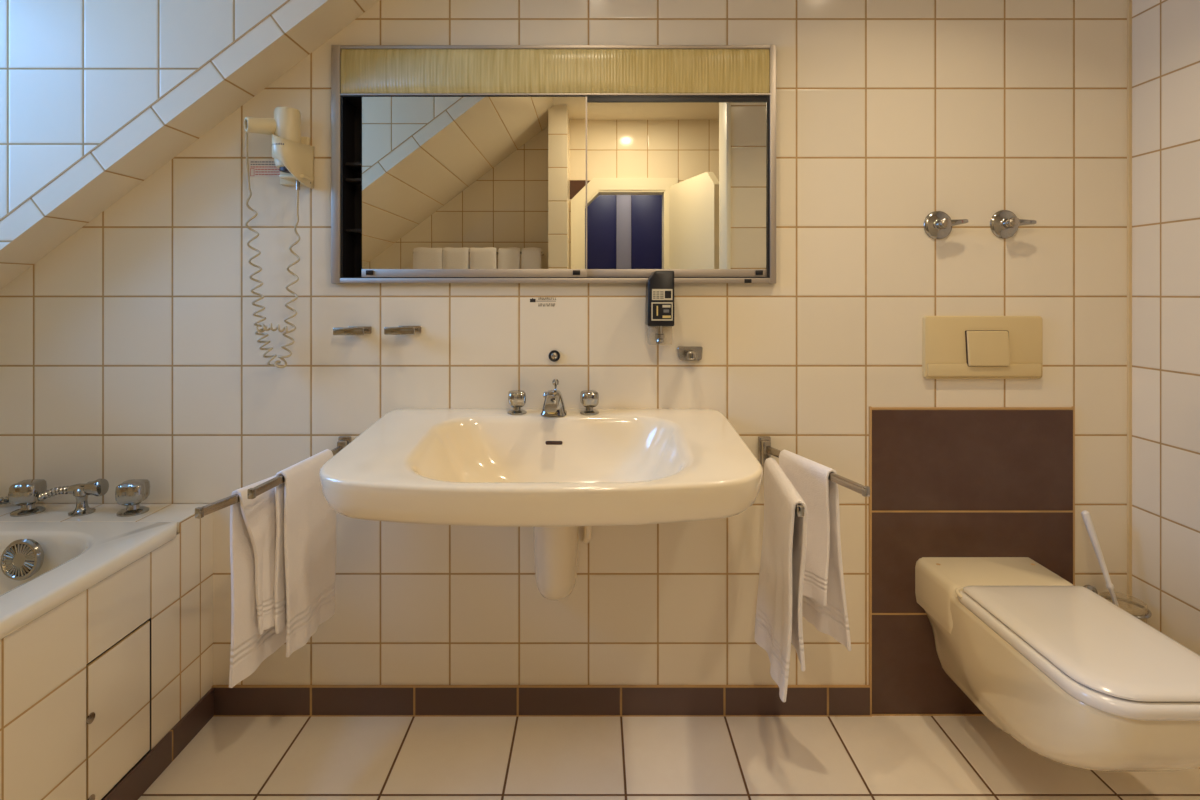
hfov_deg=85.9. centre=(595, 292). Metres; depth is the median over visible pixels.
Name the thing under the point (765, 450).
towel rail
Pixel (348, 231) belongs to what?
shelf
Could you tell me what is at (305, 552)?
towel
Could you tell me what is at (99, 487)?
shower
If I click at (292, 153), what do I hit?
hair dryer
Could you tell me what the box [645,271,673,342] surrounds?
soap dispenser
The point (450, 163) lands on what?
upper cabinet
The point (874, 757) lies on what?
floor
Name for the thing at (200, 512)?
towel rail
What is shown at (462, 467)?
washbasin
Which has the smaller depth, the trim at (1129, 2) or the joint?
the joint
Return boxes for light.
[340,49,769,92]
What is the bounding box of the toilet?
[915,557,1199,771]
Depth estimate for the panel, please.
1.85 m
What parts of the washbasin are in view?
tap handle, tap handle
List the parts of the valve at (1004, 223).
lever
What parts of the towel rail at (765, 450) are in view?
arm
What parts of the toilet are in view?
seat, lid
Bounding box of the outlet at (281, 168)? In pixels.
[279,166,290,173]
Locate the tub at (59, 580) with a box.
[0,522,176,639]
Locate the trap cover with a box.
[533,526,591,600]
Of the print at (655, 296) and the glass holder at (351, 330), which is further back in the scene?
the glass holder at (351, 330)
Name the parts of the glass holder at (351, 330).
wall plate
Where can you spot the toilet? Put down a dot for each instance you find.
(1075, 678)
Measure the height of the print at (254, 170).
0.028 m
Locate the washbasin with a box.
[319,390,762,526]
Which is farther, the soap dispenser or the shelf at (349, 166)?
the shelf at (349, 166)
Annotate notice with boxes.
[530,298,555,305]
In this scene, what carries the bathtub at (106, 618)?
on the floor
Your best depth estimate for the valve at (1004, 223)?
1.85 m
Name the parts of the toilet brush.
handle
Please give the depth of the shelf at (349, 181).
1.89 m
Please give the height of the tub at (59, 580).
0.400 m
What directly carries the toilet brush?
attached to the wall at (129, 350)
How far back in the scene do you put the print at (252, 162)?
1.86 m
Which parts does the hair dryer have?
handle, plate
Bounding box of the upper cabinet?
[331,45,775,283]
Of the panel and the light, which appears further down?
the panel
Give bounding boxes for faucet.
[541,379,566,415]
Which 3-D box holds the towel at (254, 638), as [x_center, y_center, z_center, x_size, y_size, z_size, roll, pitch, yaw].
[-0.784,0.676,1.603,0.061,0.454,0.278,0,0,11]
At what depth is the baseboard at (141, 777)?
1.64 m
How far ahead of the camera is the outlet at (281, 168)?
1.77 m
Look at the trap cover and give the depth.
1.74 m
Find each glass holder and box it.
[333,326,371,334]
[384,326,420,334]
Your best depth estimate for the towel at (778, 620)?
1.50 m
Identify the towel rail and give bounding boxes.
[195,436,350,518]
[758,436,869,516]
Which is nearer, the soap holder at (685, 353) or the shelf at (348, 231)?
the soap holder at (685, 353)
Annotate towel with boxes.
[229,475,286,687]
[274,449,335,656]
[754,457,806,701]
[779,450,850,650]
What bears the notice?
attached to the wall at (129, 350)
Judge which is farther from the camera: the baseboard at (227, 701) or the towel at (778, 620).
the baseboard at (227, 701)
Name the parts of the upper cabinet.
mirror door, rail, mirror door, rail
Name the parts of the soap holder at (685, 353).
arm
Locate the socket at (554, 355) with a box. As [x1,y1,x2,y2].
[549,350,559,361]
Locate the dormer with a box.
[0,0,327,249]
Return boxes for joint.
[0,0,289,220]
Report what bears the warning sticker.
attached to the wall at (129, 350)
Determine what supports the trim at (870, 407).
attached to the wall at (129, 350)
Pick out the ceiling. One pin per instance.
(331, 17)
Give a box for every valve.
[924,211,967,238]
[990,210,1035,237]
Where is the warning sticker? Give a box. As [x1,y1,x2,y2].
[249,160,279,176]
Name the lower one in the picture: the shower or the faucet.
the shower
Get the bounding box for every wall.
[0,0,286,218]
[0,0,1126,684]
[1132,0,1199,768]
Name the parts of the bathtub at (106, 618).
tap handle, access panel, tap handle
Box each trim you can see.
[213,714,984,716]
[869,406,1074,714]
[1127,0,1131,614]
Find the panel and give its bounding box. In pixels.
[872,409,1072,713]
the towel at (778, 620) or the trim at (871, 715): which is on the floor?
the trim at (871, 715)
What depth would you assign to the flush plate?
1.85 m
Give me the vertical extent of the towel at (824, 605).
0.458 m
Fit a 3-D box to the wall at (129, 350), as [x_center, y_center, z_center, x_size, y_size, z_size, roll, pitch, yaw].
[-0.156,0.044,1.860,3.389,2.339,0.001,0,0,0]
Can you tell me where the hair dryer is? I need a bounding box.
[244,107,313,367]
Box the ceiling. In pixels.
[0,0,379,289]
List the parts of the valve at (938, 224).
lever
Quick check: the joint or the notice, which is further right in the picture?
the notice
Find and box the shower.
[0,479,108,516]
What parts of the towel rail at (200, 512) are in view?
arm, arm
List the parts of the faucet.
pull rod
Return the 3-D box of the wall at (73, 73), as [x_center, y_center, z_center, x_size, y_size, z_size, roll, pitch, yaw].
[-1.278,-0.557,1.711,1.844,1.139,0.001,0,0,0]
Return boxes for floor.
[138,716,1199,799]
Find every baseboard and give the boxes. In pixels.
[103,688,213,799]
[212,685,869,714]
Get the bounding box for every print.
[250,166,279,175]
[251,161,274,164]
[653,294,663,298]
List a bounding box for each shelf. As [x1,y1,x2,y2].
[346,163,361,169]
[346,178,361,184]
[346,229,361,233]
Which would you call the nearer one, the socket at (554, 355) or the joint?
the joint
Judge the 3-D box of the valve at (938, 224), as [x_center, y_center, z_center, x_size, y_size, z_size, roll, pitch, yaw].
[0.996,-0.195,1.831,0.103,0.082,0.057,0,0,0]
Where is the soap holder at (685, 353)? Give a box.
[677,346,702,360]
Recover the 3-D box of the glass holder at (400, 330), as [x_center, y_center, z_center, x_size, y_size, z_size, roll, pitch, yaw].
[-0.549,0.106,1.834,0.092,0.023,0.052,0,0,0]
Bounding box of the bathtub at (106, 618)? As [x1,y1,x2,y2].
[0,479,212,799]
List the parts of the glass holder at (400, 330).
wall plate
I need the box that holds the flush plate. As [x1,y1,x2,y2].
[922,316,1042,378]
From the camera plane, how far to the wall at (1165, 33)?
1.75 m
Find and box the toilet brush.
[1081,510,1151,619]

